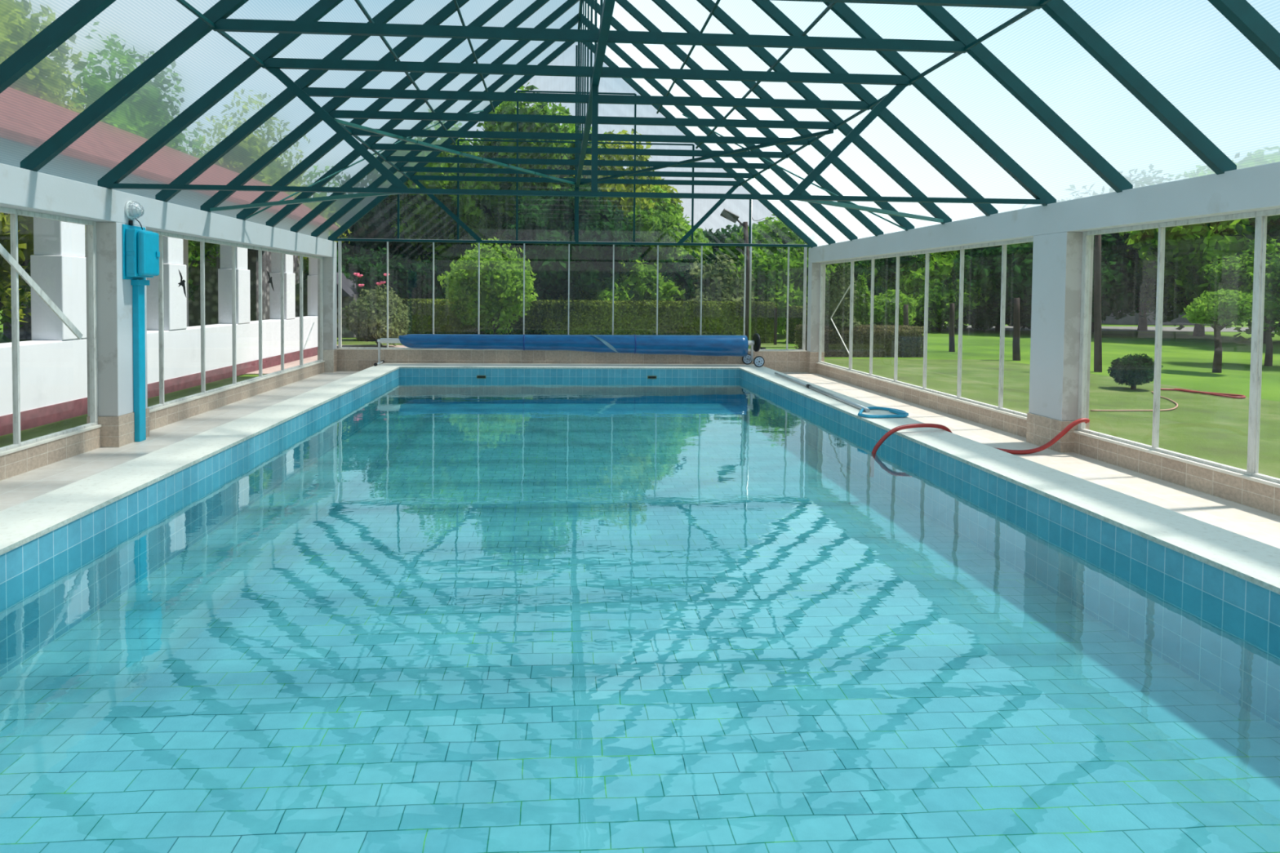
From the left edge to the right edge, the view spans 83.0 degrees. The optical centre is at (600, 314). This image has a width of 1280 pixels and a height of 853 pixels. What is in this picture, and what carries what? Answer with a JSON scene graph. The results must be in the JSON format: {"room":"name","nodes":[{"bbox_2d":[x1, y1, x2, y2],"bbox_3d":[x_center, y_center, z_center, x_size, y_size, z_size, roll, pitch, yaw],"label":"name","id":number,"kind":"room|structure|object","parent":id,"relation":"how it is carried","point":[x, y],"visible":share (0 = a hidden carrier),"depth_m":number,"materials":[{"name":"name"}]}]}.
{"room":"indoor swimming pool","nodes":[
{"label":"indoor swimming pool","id":0,"kind":"room"},
{"bbox_2d":[0,163,337,481],"bbox_3d":[-5.931,0.093,7.407,0.392,3.098,19.872,0,2,-3],"label":"wall","id":1,"kind":"structure","parent":0,"point":[20,188],"depth_m":8.73,"materials":[{"name":"white paint"}]},
{"bbox_2d":[0,206,97,452],"bbox_3d":[-5.840,0.098,4.781,0.085,2.680,7.820,0,2,-3],"label":"window","id":2,"kind":"structure","parent":1,"relation":"in","point":[16,269],"depth_m":7.73,"materials":[{"name":"white metal"}]},
{"bbox_2d":[124,200,144,229],"bbox_3d":[-5.750,-1.235,8.962,0.161,0.347,0.260,0,2,-3],"label":"lamp","id":3,"kind":"object","parent":1,"relation":"attached to","point":[133,210],"visible":0.99,"depth_m":8.89,"materials":[{"name":"white glass"}]},
{"bbox_2d":[130,279,149,441],"bbox_3d":[-5.801,0.579,9.116,0.100,2.033,0.240,0,2,-3],"label":"conduit","id":4,"kind":"object","parent":1,"relation":"attached to","point":[138,286],"visible":1,"depth_m":9.05,"materials":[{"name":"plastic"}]},
{"bbox_2d":[122,223,159,279],"bbox_3d":[-5.711,-0.770,9.027,0.250,0.670,0.470,0,2,-3],"label":"electrical box","id":5,"kind":"object","parent":1,"relation":"attached to","point":[140,247],"visible":1,"depth_m":8.85,"materials":[{"name":"metal"}]},
{"bbox_2d":[146,229,323,409],"bbox_3d":[-6.346,-0.022,13.165,0.060,2.439,7.720,0,2,-3],"label":"window","id":6,"kind":"structure","parent":1,"relation":"in","point":[161,315],"depth_m":12.39,"materials":[{"name":"white metal"}]},
{"bbox_2d":[245,110,484,218],"bbox_3d":[-4.192,-3.139,14.242,0.353,2.987,5.552,2,2,36],"label":"brace","id":7,"kind":"object","parent":1,"relation":"attached to","point":[433,125],"visible":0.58,"depth_m":13.32,"materials":[{"name":"green metal"}]},
{"bbox_2d":[336,348,806,372],"bbox_3d":[-0.610,1.130,17.768,11.490,0.539,0.212,0,2,-3],"label":"wall","id":8,"kind":"structure","parent":0,"point":[348,359],"depth_m":17.62,"materials":[{"name":"beige stone"}]},
{"bbox_2d":[337,238,807,351],"bbox_3d":[-0.595,-0.463,17.710,11.450,2.649,0.060,0,2,-3],"label":"window","id":9,"kind":"structure","parent":8,"relation":"in","point":[340,297],"depth_m":17.67,"materials":[{"name":"white metal"}]},
{"bbox_2d":[397,44,751,243],"bbox_3d":[-0.561,-4.220,17.604,11.450,4.867,0.040,0,2,-3],"label":"window","id":10,"kind":"structure","parent":9,"relation":"on","point":[576,46],"depth_m":17.57,"materials":[{"name":"green metal"}]},
{"bbox_2d":[0,441,1279,852],"bbox_3d":[-0.219,2.389,8.897,8.405,0.200,16.345,0,2,-3],"label":"floor","id":11,"kind":"structure","parent":0,"point":[526,648],"depth_m":4.64,"materials":[{"name":"tile"}]},
{"bbox_2d":[0,368,1279,729],"bbox_3d":[-0.214,1.887,8.883,8.405,0.805,16.345,0,2,-3],"label":"wall","id":12,"kind":"structure","parent":0,"point":[1220,628],"depth_m":5.86,"materials":[{"name":"blue tile"}]},
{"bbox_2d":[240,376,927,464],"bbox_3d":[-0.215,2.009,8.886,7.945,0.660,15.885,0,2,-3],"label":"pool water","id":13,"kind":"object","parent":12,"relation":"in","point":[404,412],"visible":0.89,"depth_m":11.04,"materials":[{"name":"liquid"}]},
{"bbox_2d":[0,363,1279,594],"bbox_3d":[-0.186,1.628,8.823,9.190,0.353,17.738,0,2,-3],"label":"pool coping","id":14,"kind":"object","parent":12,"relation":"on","point":[1255,562],"visible":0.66,"depth_m":6.62,"materials":[{"name":"beige stone"}]},
{"bbox_2d":[367,333,765,367],"bbox_3d":[-0.749,0.817,17.212,9.463,0.786,0.728,0,2,-3],"label":"reel","id":15,"kind":"object","parent":14,"relation":"on","point":[668,344],"visible":1,"depth_m":17.09,"materials":[{"name":"blue plastic"}]},
{"bbox_2d":[774,372,908,417],"bbox_3d":[3.889,1.345,12.819,0.783,0.072,5.461,0,2,-3],"label":"pole","id":16,"kind":"object","parent":14,"relation":"on","point":[902,414],"visible":1,"depth_m":10.83,"materials":[{"name":"metal"}]},
{"bbox_2d":[869,417,1089,477],"bbox_3d":[4.620,1.621,9.066,2.602,0.782,0.579,1,2,3],"label":"garden hose","id":17,"kind":"object","parent":14,"relation":"on","point":[1066,429],"visible":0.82,"depth_m":8.87,"materials":[{"name":"rubber"}]},
{"bbox_2d":[0,371,1279,548],"bbox_3d":[-0.031,1.760,7.785,12.200,0.150,19.840,0,2,-3],"label":"floor","id":18,"kind":"structure","parent":0,"point":[1257,525],"depth_m":8.16,"materials":[{"name":"beige tile"}]},
{"bbox_2d":[806,161,1279,516],"bbox_3d":[5.901,0.179,8.104,0.382,3.098,19.872,0,2,-3],"label":"wall","id":19,"kind":"structure","parent":0,"point":[1056,229],"depth_m":8.89,"materials":[{"name":"white paint"}]},
{"bbox_2d":[328,41,817,248],"bbox_3d":[-0.543,-4.159,17.293,11.730,5.181,0.080,0,2,-3],"label":"roof truss","id":20,"kind":"object","parent":19,"relation":"on","point":[735,184],"visible":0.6,"depth_m":17.25,"materials":[{"name":"green metal"}]},
{"bbox_2d":[176,0,410,178],"bbox_3d":[-4.121,-3.023,10.428,0.035,0.035,13.667,0,2,-3],"label":"roof beam","id":21,"kind":"structure","parent":20,"relation":"attached to","point":[184,2],"depth_m":7.92,"materials":[{"name":"green metal"}]},
{"bbox_2d":[333,118,575,185],"bbox_3d":[-2.336,-3.042,14.155,0.070,0.060,7.153,1,2,30],"label":"brace","id":22,"kind":"object","parent":20,"relation":"attached to","point":[340,122],"visible":0.87,"depth_m":13.15,"materials":[{"name":"green metal"}]},
{"bbox_2d":[656,0,719,113],"bbox_3d":[1.766,-4.700,10.726,0.035,0.035,13.667,0,2,-3],"label":"roof beam","id":23,"kind":"structure","parent":20,"relation":"attached to","point":[717,2],"depth_m":12.89,"materials":[{"name":"green metal"}]},
{"bbox_2d":[695,2,835,148],"bbox_3d":[2.727,-3.868,10.806,0.035,0.035,13.667,0,2,-3],"label":"roof beam","id":24,"kind":"structure","parent":20,"relation":"attached to","point":[831,5],"depth_m":10.79,"materials":[{"name":"green metal"}]},
{"bbox_2d":[739,0,1051,185],"bbox_3d":[3.769,-2.966,10.893,0.035,0.035,13.667,0,2,-3],"label":"rafter","id":25,"kind":"structure","parent":20,"relation":"attached to","point":[1025,12],"depth_m":8.32,"materials":[{"name":"green metal"}]},
{"bbox_2d":[311,13,835,244],"bbox_3d":[-0.475,-4.126,16.132,11.730,5.181,0.075,0,2,-3],"label":"roof frame","id":26,"kind":"object","parent":19,"relation":"on","point":[540,48],"visible":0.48,"depth_m":16.09,"materials":[{"name":"green metal"}]},
{"bbox_2d":[290,0,857,240],"bbox_3d":[-0.404,-4.091,14.912,11.730,5.181,0.075,0,2,-3],"label":"roof frame","id":27,"kind":"object","parent":19,"relation":"on","point":[568,4],"visible":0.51,"depth_m":14.86,"materials":[{"name":"green metal"}]},
{"bbox_2d":[266,0,884,236],"bbox_3d":[-0.332,-4.056,13.691,11.730,5.181,0.075,0,2,-3],"label":"roof frame","id":28,"kind":"object","parent":19,"relation":"on","point":[536,5],"visible":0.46,"depth_m":13.66,"materials":[{"name":"green metal"}]},
{"bbox_2d":[236,0,914,231],"bbox_3d":[-0.260,-4.021,12.471,11.730,5.181,0.075,0,2,-3],"label":"roof frame","id":29,"kind":"object","parent":19,"relation":"on","point":[496,7],"visible":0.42,"depth_m":12.45,"materials":[{"name":"green metal"}]},
{"bbox_2d":[200,0,951,224],"bbox_3d":[-0.188,-3.986,11.250,11.730,5.181,0.075,0,2,-3],"label":"roof frame","id":30,"kind":"object","parent":19,"relation":"on","point":[448,10],"visible":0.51,"depth_m":11.23,"materials":[{"name":"green metal"}]},
{"bbox_2d":[20,0,1133,192],"bbox_3d":[0.027,-3.881,7.589,11.730,5.181,0.075,0,2,-3],"label":"roof frame","id":31,"kind":"object","parent":19,"relation":"on","point":[218,14],"visible":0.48,"depth_m":7.57,"materials":[{"name":"green metal"}]},
{"bbox_2d":[155,0,998,216],"bbox_3d":[-0.117,-3.951,10.030,11.730,5.181,0.075,0,2,-3],"label":"roof frame","id":32,"kind":"object","parent":19,"relation":"on","point":[866,98],"visible":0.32,"depth_m":10.01,"materials":[{"name":"green metal"}]},
{"bbox_2d":[97,0,1056,205],"bbox_3d":[-0.045,-3.916,8.809,11.730,5.181,0.080,0,2,-3],"label":"roof truss","id":33,"kind":"object","parent":19,"relation":"on","point":[112,179],"visible":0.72,"depth_m":8.81,"materials":[{"name":"green metal"}]},
{"bbox_2d":[208,192,402,211],"bbox_3d":[-4.168,-1.545,9.885,4.142,0.050,0.060,2,2,32],"label":"brace","id":34,"kind":"object","parent":33,"relation":"attached to","point":[360,194],"visible":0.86,"depth_m":9.81,"materials":[{"name":"green metal"}]},
{"bbox_2d":[354,0,456,144],"bbox_3d":[-3.083,-3.893,10.464,0.035,0.035,13.667,0,2,-3],"label":"roof beam","id":35,"kind":"structure","parent":33,"relation":"attached to","point":[357,2],"depth_m":10.75,"materials":[{"name":"green metal"}]},
{"bbox_2d":[575,0,615,187],"bbox_3d":[-0.200,-2.916,11.062,0.085,0.110,12.667,0,2,-3],"label":"tie","id":36,"kind":"object","parent":33,"relation":"attached to","point":[608,5],"visible":0.89,"depth_m":8.09,"materials":[{"name":"green metal"}]},
{"bbox_2d":[579,129,833,185],"bbox_3d":[1.559,-3.013,14.385,0.070,0.060,7.153,-1,2,-36],"label":"brace","id":37,"kind":"object","parent":36,"relation":"attached to","point":[828,131],"visible":0.88,"depth_m":13.44,"materials":[{"name":"green metal"}]},
{"bbox_2d":[797,200,943,222],"bbox_3d":[3.993,-1.486,10.366,3.973,0.050,0.060,-1,2,-40],"label":"brace","id":38,"kind":"object","parent":33,"relation":"attached to","point":[824,202],"visible":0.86,"depth_m":10.26,"materials":[{"name":"green metal"}]},
{"bbox_2d":[0,0,1236,174],"bbox_3d":[0.098,-3.846,6.368,11.730,5.181,0.075,0,2,-3],"label":"roof frame","id":39,"kind":"object","parent":19,"relation":"on","point":[83,11],"visible":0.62,"depth_m":6.61,"materials":[{"name":"green metal"}]},
{"bbox_2d":[682,113,905,230],"bbox_3d":[3.654,-3.002,14.553,5.020,2.876,0.158,2,2,44],"label":"brace","id":40,"kind":"object","parent":19,"relation":"attached to","point":[765,159],"visible":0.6,"depth_m":14.12,"materials":[{"name":"green metal"}]},
{"bbox_2d":[817,237,1033,417],"bbox_3d":[5.628,0.072,13.626,0.060,2.439,8.270,0,2,-3],"label":"window","id":41,"kind":"structure","parent":19,"relation":"in","point":[1004,243],"depth_m":12.63,"materials":[{"name":"white metal"}]},
{"bbox_2d":[1077,208,1279,483],"bbox_3d":[6.134,0.319,5.004,0.060,2.439,7.750,0,2,-3],"label":"window","id":42,"kind":"structure","parent":19,"relation":"in","point":[1260,229],"depth_m":7.42,"materials":[{"name":"white metal"}]},
{"bbox_2d":[1208,0,1279,70],"bbox_3d":[0.170,-3.811,5.148,11.730,5.181,0.075,0,2,-3],"label":"roof frame","id":43,"kind":"object","parent":19,"relation":"on","point":[1260,33],"visible":1,"depth_m":5.44,"materials":[{"name":"green metal"}]},
{"label":"outside","id":44,"kind":"structure","parent":0,"visible":0},
{"bbox_2d":[0,310,1279,401],"bbox_3d":[17.016,0.737,51.127,180.000,0.001,160.000,0,2,-3],"label":"lawn","id":45,"kind":"structure","parent":44,"point":[1187,359],"depth_m":27.07,"materials":[{"name":"green plant"}]},
{"bbox_2d":[0,249,85,342],"bbox_3d":[-18.519,-2.161,21.868,6.685,6.984,6.750,0,2,-3],"label":"tree","id":46,"kind":"object","parent":45,"relation":"on","point":[27,288],"visible":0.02,"depth_m":21.00,"materials":[{"name":"green plant"}]},
{"bbox_2d":[0,0,88,324],"bbox_3d":[-15.539,-3.779,18.953,6.942,10.429,7.838,1,2,25],"label":"tree","id":47,"kind":"object","parent":45,"relation":"on","point":[16,30],"visible":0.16,"depth_m":17.96,"materials":[{"name":"green plant"}]},
{"bbox_2d":[0,376,257,447],"bbox_3d":[-6.983,1.768,6.254,1.860,0.030,21.200,0,2,-3],"label":"strip","id":48,"kind":"object","parent":45,"relation":"on","point":[39,431],"depth_m":10.90,"materials":[{"name":"plant"}]},
{"bbox_2d":[53,21,219,284],"bbox_3d":[-16.490,-4.139,24.814,7.666,10.802,6.617,0,2,-3],"label":"tree","id":49,"kind":"object","parent":45,"relation":"on","point":[144,113],"visible":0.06,"depth_m":24.45,"materials":[{"name":"green plant"}]},
{"bbox_2d":[3,210,311,339],"bbox_3d":[-19.024,-2.130,32.393,10.800,6.100,8.200,0,2,-3],"label":"tree","id":50,"kind":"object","parent":45,"relation":"on","point":[211,317],"visible":0.06,"depth_m":29.13,"materials":[{"name":"plant"}]},
{"bbox_2d":[0,86,338,435],"bbox_3d":[-9.973,-1.132,12.560,4.050,5.380,22.700,0,2,-3],"label":"building","id":51,"kind":"structure","parent":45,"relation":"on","point":[53,365],"depth_m":13.30,"materials":[{"name":"white paint"}]},
{"bbox_2d":[189,88,351,262],"bbox_3d":[-16.612,-4.932,34.930,7.640,11.817,8.080,2,2,36],"label":"tree","id":52,"kind":"object","parent":45,"relation":"on","point":[251,148],"visible":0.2,"depth_m":34.10,"materials":[{"name":"green plant"}]},
{"bbox_2d":[244,345,408,374],"bbox_3d":[-8.338,1.304,22.326,8.000,0.030,9.740,0,2,-3],"label":"paving","id":53,"kind":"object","parent":45,"relation":"on","point":[276,368],"visible":0.07,"depth_m":20.04,"materials":[{"name":"stone"}]},
{"bbox_2d":[337,272,410,346],"bbox_3d":[-8.274,-0.104,26.395,2.568,2.793,2.614,0,2,-19],"label":"rose bush","id":54,"kind":"object","parent":53,"relation":"on","point":[367,316],"visible":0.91,"depth_m":25.73,"materials":[{"name":"green plant"}]},
{"bbox_2d":[295,272,359,337],"bbox_3d":[-12.644,-0.506,33.566,3.300,2.900,4.500,0,2,-3],"label":"stone hut","id":55,"kind":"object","parent":45,"relation":"on","point":[348,294],"visible":0.24,"depth_m":31.79,"materials":[{"name":"stone"}]},
{"bbox_2d":[302,164,382,265],"bbox_3d":[-16.132,-4.149,42.872,7.049,9.816,8.314,-1,2,-42],"label":"tree","id":56,"kind":"object","parent":45,"relation":"on","point":[310,174],"visible":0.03,"depth_m":41.91,"materials":[{"name":"green plant"}]},
{"bbox_2d":[302,245,390,289],"bbox_3d":[-12.169,-1.130,36.277,5.056,4.572,5.401,0,2,-3],"label":"shrub","id":57,"kind":"object","parent":45,"relation":"on","point":[349,264],"visible":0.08,"depth_m":35.41,"materials":[{"name":"green plant"}]},
{"bbox_2d":[322,172,440,267],"bbox_3d":[-12.605,-4.098,43.213,9.297,9.762,9.222,-1,2,-36],"label":"leafy tree","id":58,"kind":"object","parent":45,"relation":"on","point":[374,224],"visible":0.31,"depth_m":39.92,"materials":[{"name":"green plant"}]},
{"bbox_2d":[352,254,453,302],"bbox_3d":[-9.363,-0.886,34.688,5.660,4.138,5.027,-1,2,-35],"label":"shrub","id":59,"kind":"object","parent":45,"relation":"on","point":[415,280],"visible":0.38,"depth_m":33.11,"materials":[{"name":"green plant"}]},
{"bbox_2d":[360,108,497,284],"bbox_3d":[-8.583,-5.634,41.991,9.383,12.968,9.244,-1,2,-33],"label":"leafy tree","id":60,"kind":"object","parent":45,"relation":"on","point":[430,220],"visible":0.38,"depth_m":39.34,"materials":[{"name":"green plant"}]},
{"bbox_2d":[449,82,608,259],"bbox_3d":[-4.214,-5.477,39.418,8.638,12.877,9.914,1,2,29],"label":"leafy tree","id":61,"kind":"object","parent":45,"relation":"on","point":[500,206],"visible":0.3,"depth_m":36.14,"materials":[{"name":"green plant"}]},
{"bbox_2d":[337,338,795,347],"bbox_3d":[-2.599,1.154,29.493,20.300,0.010,3.900,0,2,-3],"label":"verge","id":62,"kind":"structure","parent":45,"relation":"on","point":[344,341],"depth_m":28.54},
{"bbox_2d":[436,236,538,334],"bbox_3d":[-4.360,-0.893,28.194,3.968,4.336,3.635,2,2,33],"label":"bush","id":63,"kind":"object","parent":62,"relation":"on","point":[501,280],"visible":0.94,"depth_m":27.57,"materials":[{"name":"green plant"}]},
{"bbox_2d":[355,297,777,343],"bbox_3d":[-1.329,0.270,30.582,17.490,1.856,1.558,0,2,-3],"label":"clipped hedge","id":64,"kind":"object","parent":62,"relation":"on","point":[586,317],"visible":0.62,"depth_m":30.07,"materials":[{"name":"green plant"}]},
{"bbox_2d":[720,208,764,340],"bbox_3d":[5.509,-1.437,28.342,1.727,5.382,0.260,0,2,-3],"label":"street lamp","id":65,"kind":"object","parent":62,"relation":"on","point":[725,213],"visible":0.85,"depth_m":28.25,"materials":[{"name":"grey metal"}]},
{"bbox_2d":[502,174,650,303],"bbox_3d":[-1.089,-2.868,33.654,7.139,8.051,6.957,0,2,-3],"label":"leafy tree","id":66,"kind":"object","parent":45,"relation":"on","point":[548,218],"visible":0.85,"depth_m":31.76,"materials":[{"name":"green plant"}]},
{"bbox_2d":[555,259,651,304],"bbox_3d":[0.098,-0.968,32.989,4.425,4.656,4.490,-1,2,-37],"label":"shrub","id":67,"kind":"object","parent":45,"relation":"on","point":[603,294],"visible":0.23,"depth_m":31.28,"materials":[{"name":"green plant"}]},
{"bbox_2d":[564,128,684,253],"bbox_3d":[0.983,-4.358,37.973,6.575,10.818,7.453,1,2,14],"label":"leafy tree","id":68,"kind":"object","parent":45,"relation":"on","point":[625,203],"visible":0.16,"depth_m":36.40,"materials":[{"name":"green plant"}]},
{"bbox_2d":[619,257,685,304],"bbox_3d":[1.835,-0.698,33.120,4.044,3.790,3.875,0,2,-3],"label":"shrub","id":69,"kind":"object","parent":45,"relation":"on","point":[665,292],"visible":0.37,"depth_m":31.85,"materials":[{"name":"green plant"}]},
{"bbox_2d":[625,184,715,271],"bbox_3d":[2.848,-2.730,36.040,5.082,7.713,4.931,1,2,24],"label":"leafy tree","id":70,"kind":"object","parent":45,"relation":"on","point":[668,225],"visible":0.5,"depth_m":34.75,"materials":[{"name":"green plant"}]},
{"bbox_2d":[658,250,719,301],"bbox_3d":[3.754,-0.894,33.606,4.098,4.190,4.044,0,2,-3],"label":"shrub","id":71,"kind":"object","parent":45,"relation":"on","point":[672,267],"visible":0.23,"depth_m":32.52,"materials":[{"name":"green plant"}]},
{"bbox_2d":[678,253,767,305],"bbox_3d":[5.442,-0.772,33.050,5.181,4.108,4.763,1,2,16],"label":"shrub","id":72,"kind":"object","parent":45,"relation":"on","point":[722,286],"visible":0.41,"depth_m":32.41,"materials":[{"name":"green plant"}]},
{"bbox_2d":[697,222,758,271],"bbox_3d":[8.675,-3.044,51.935,9.543,7.552,9.530,1,2,11],"label":"leafy tree","id":73,"kind":"object","parent":45,"relation":"on","point":[718,237],"visible":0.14,"depth_m":50.19,"materials":[{"name":"green plant"}]},
{"bbox_2d":[748,193,752,349],"bbox_3d":[5.241,-1.452,25.320,0.096,5.574,0.070,0,2,-3],"label":"metal pole","id":74,"kind":"object","parent":45,"relation":"on","point":[750,247],"visible":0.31,"depth_m":25.30,"materials":[{"name":"metal"}]},
{"bbox_2d":[724,246,808,335],"bbox_3d":[7.603,-1.033,34.378,4.835,4.494,4.527,2,2,40],"label":"tree","id":75,"kind":"object","parent":45,"relation":"on","point":[770,275],"visible":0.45,"depth_m":33.48,"materials":[{"name":"green plant"}]},
{"bbox_2d":[715,207,835,324],"bbox_3d":[11.422,-2.949,46.689,7.033,7.705,7.239,0,2,-3],"label":"leafy tree","id":76,"kind":"object","parent":45,"relation":"on","point":[775,232],"visible":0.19,"depth_m":45.30,"materials":[{"name":"green plant"}]},
{"bbox_2d":[784,305,829,343],"bbox_3d":[9.455,0.436,31.173,2.790,1.677,1.454,0,2,-3],"label":"clipped hedge","id":77,"kind":"object","parent":45,"relation":"on","point":[795,315],"visible":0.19,"depth_m":30.73,"materials":[{"name":"green plant"}]},
{"bbox_2d":[824,262,862,330],"bbox_3d":[8.119,-0.312,24.773,1.384,3.591,1.593,0,2,-25],"label":"shrub","id":78,"kind":"object","parent":45,"relation":"on","point":[839,286],"visible":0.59,"depth_m":24.43,"materials":[{"name":"green plant"}]},
{"bbox_2d":[794,324,924,357],"bbox_3d":[8.851,0.883,24.785,4.101,1.090,1.516,0,2,-3],"label":"hedge","id":79,"kind":"object","parent":45,"relation":"on","point":[910,339],"visible":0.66,"depth_m":24.17,"materials":[{"name":"green plant"}]},
{"bbox_2d":[853,271,871,325],"bbox_3d":[9.394,-0.043,26.131,0.865,2.998,0.797,0,2,-14],"label":"young conifer","id":80,"kind":"object","parent":45,"relation":"on","point":[862,308],"visible":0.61,"depth_m":25.88,"materials":[{"name":"green plant"}]},
{"bbox_2d":[830,253,932,324],"bbox_3d":[18.144,-1.946,48.402,8.982,5.758,8.742,2,2,35],"label":"leafy tree","id":81,"kind":"object","parent":45,"relation":"on","point":[881,264],"visible":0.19,"depth_m":44.84,"materials":[{"name":"green plant"}]},
{"bbox_2d":[869,288,917,326],"bbox_3d":[16.128,-0.185,41.028,3.403,2.571,2.705,0,2,-11],"label":"shrub","id":82,"kind":"object","parent":45,"relation":"on","point":[884,304],"visible":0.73,"depth_m":40.25,"materials":[{"name":"green plant"}]},
{"bbox_2d":[860,248,973,321],"bbox_3d":[20.216,-1.919,46.046,7.686,5.854,7.600,0,2,-3],"label":"leafy tree","id":83,"kind":"object","parent":45,"relation":"on","point":[910,281],"visible":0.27,"depth_m":43.60,"materials":[{"name":"green plant"}]},
{"bbox_2d":[907,278,989,332],"bbox_3d":[19.389,-0.476,42.147,4.387,3.278,4.704,0,2,-16],"label":"shrub","id":84,"kind":"object","parent":45,"relation":"on","point":[940,298],"visible":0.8,"depth_m":40.98,"materials":[{"name":"green plant"}]},
{"bbox_2d":[948,302,955,351],"bbox_3d":[13.038,0.497,26.821,0.220,1.839,0.209,0,2,-3],"label":"wooden post","id":85,"kind":"object","parent":45,"relation":"on","point":[952,344],"visible":0.9,"depth_m":26.75,"materials":[{"name":"brown wood"}]},
{"bbox_2d":[824,359,1106,376],"bbox_3d":[4.389,1.469,20.523,17.200,0.010,4.640,0,2,-3],"label":"strip","id":86,"kind":"object","parent":45,"relation":"on","point":[880,366],"visible":0.29,"depth_m":20.68,"materials":[{"name":"plant"}]},
{"bbox_2d":[955,301,1013,332],"bbox_3d":[22.550,-0.089,42.479,3.598,2.412,3.846,0,2,-11],"label":"shrub","id":87,"kind":"object","parent":45,"relation":"on","point":[986,318],"visible":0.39,"depth_m":41.33,"materials":[{"name":"green plant"}]},
{"bbox_2d":[943,242,1026,331],"bbox_3d":[24.364,-2.056,43.422,8.247,6.341,9.120,1,2,25],"label":"leafy tree","id":88,"kind":"object","parent":45,"relation":"on","point":[971,270],"visible":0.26,"depth_m":40.91,"materials":[{"name":"green plant"}]},
{"bbox_2d":[997,302,1031,329],"bbox_3d":[24.573,-0.172,41.449,4.282,2.756,3.390,1,2,7],"label":"shrub","id":89,"kind":"object","parent":45,"relation":"on","point":[1024,321],"visible":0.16,"depth_m":40.78,"materials":[{"name":"green plant"}]},
{"bbox_2d":[1012,297,1020,360],"bbox_3d":[13.421,0.492,23.313,0.247,2.059,0.231,0,2,-3],"label":"trunk","id":90,"kind":"object","parent":45,"relation":"on","point":[1016,324],"visible":0.9,"depth_m":23.24,"materials":[{"name":"brown wood"}]},
{"bbox_2d":[968,204,1153,326],"bbox_3d":[25.222,-2.582,41.155,8.552,7.533,10.050,1,2,4],"label":"leafy tree","id":91,"kind":"object","parent":45,"relation":"on","point":[1116,286],"visible":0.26,"depth_m":38.40,"materials":[{"name":"green plant"}]},
{"bbox_2d":[879,375,1279,478],"bbox_3d":[9.928,1.882,7.577,7.660,0.010,21.850,0,2,-3],"label":"grass border","id":92,"kind":"structure","parent":45,"relation":"on","point":[1215,428],"depth_m":12.56,"materials":[{"name":"plant"}]},
{"bbox_2d":[1106,353,1163,389],"bbox_3d":[11.818,1.256,16.009,0.955,0.802,0.970,-1,2,-43],"label":"round shrub","id":93,"kind":"object","parent":92,"relation":"on","point":[1137,370],"visible":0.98,"depth_m":15.82,"materials":[{"name":"green plant"}]},
{"bbox_2d":[1160,388,1245,398],"bbox_3d":[12.716,1.655,15.276,0.456,0.044,1.460,0,2,-26],"label":"coiled hose","id":94,"kind":"object","parent":92,"relation":"on","point":[1220,394],"visible":0.98,"depth_m":15.10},
{"bbox_2d":[1093,234,1102,372],"bbox_3d":[13.678,-0.307,19.873,0.279,3.848,0.198,0,2,-3],"label":"trunk","id":95,"kind":"object","parent":45,"relation":"on","point":[1097,256],"visible":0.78,"depth_m":19.82,"materials":[{"name":"brown wood"}]},
{"bbox_2d":[931,324,1277,332],"bbox_3d":[43.175,1.016,49.164,48.000,0.020,7.000,0,2,-3],"label":"path","id":96,"kind":"structure","parent":45,"relation":"on","point":[969,327],"depth_m":47.36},
{"bbox_2d":[1056,182,1155,332],"bbox_3d":[29.641,-3.354,43.574,10.654,9.014,10.316,0,2,-32],"label":"leafy tree","id":97,"kind":"object","parent":45,"relation":"on","point":[1131,251],"visible":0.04,"depth_m":40.59,"materials":[{"name":"green plant"}]},
{"bbox_2d":[1089,164,1192,330],"bbox_3d":[34.147,-4.143,45.765,10.639,10.544,8.348,0,2,-3],"label":"leafy tree","id":98,"kind":"object","parent":45,"relation":"on","point":[1142,326],"visible":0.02,"depth_m":45.73,"materials":[{"name":"green plant"}]},
{"bbox_2d":[1101,300,1205,324],"bbox_3d":[45.047,-2.211,59.203,10.400,5.900,6.600,0,2,-3],"label":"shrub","id":99,"kind":"object","parent":45,"relation":"on","point":[1131,320],"visible":0.09,"depth_m":56.73,"materials":[{"name":"plant"}]},
{"bbox_2d":[1114,159,1234,336],"bbox_3d":[33.279,-3.581,40.036,8.881,9.730,9.746,2,2,38],"label":"leafy tree","id":100,"kind":"object","parent":45,"relation":"on","point":[1199,330],"visible":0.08,"depth_m":39.84,"materials":[{"name":"green plant"}]},
{"bbox_2d":[1126,146,1279,343],"bbox_3d":[31.065,-3.210,33.751,8.851,9.301,10.039,0,2,-27],"label":"leafy tree","id":101,"kind":"object","parent":45,"relation":"on","point":[1188,248],"visible":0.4,"depth_m":33.69,"materials":[{"name":"green plant"}]},
{"bbox_2d":[1182,288,1253,373],"bbox_3d":[17.084,0.485,19.968,1.608,2.423,1.656,2,2,35],"label":"young tree","id":102,"kind":"object","parent":45,"relation":"on","point":[1220,308],"visible":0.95,"depth_m":19.80,"materials":[{"name":"green plant"}]},
{"bbox_2d":[1201,237,1279,366],"bbox_3d":[20.647,-0.343,22.056,3.344,4.024,3.294,1,2,16],"label":"young tree","id":103,"kind":"object","parent":45,"relation":"on","point":[1237,275],"visible":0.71,"depth_m":22.11,"materials":[{"name":"green plant"}]},
{"bbox_2d":[1204,160,1279,319],"bbox_3d":[32.256,-3.008,31.356,8.980,9.055,9.860,1,2,8],"label":"leafy tree","id":104,"kind":"object","parent":45,"relation":"on","point":[1273,230],"visible":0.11,"depth_m":31.00,"materials":[{"name":"green plant"}]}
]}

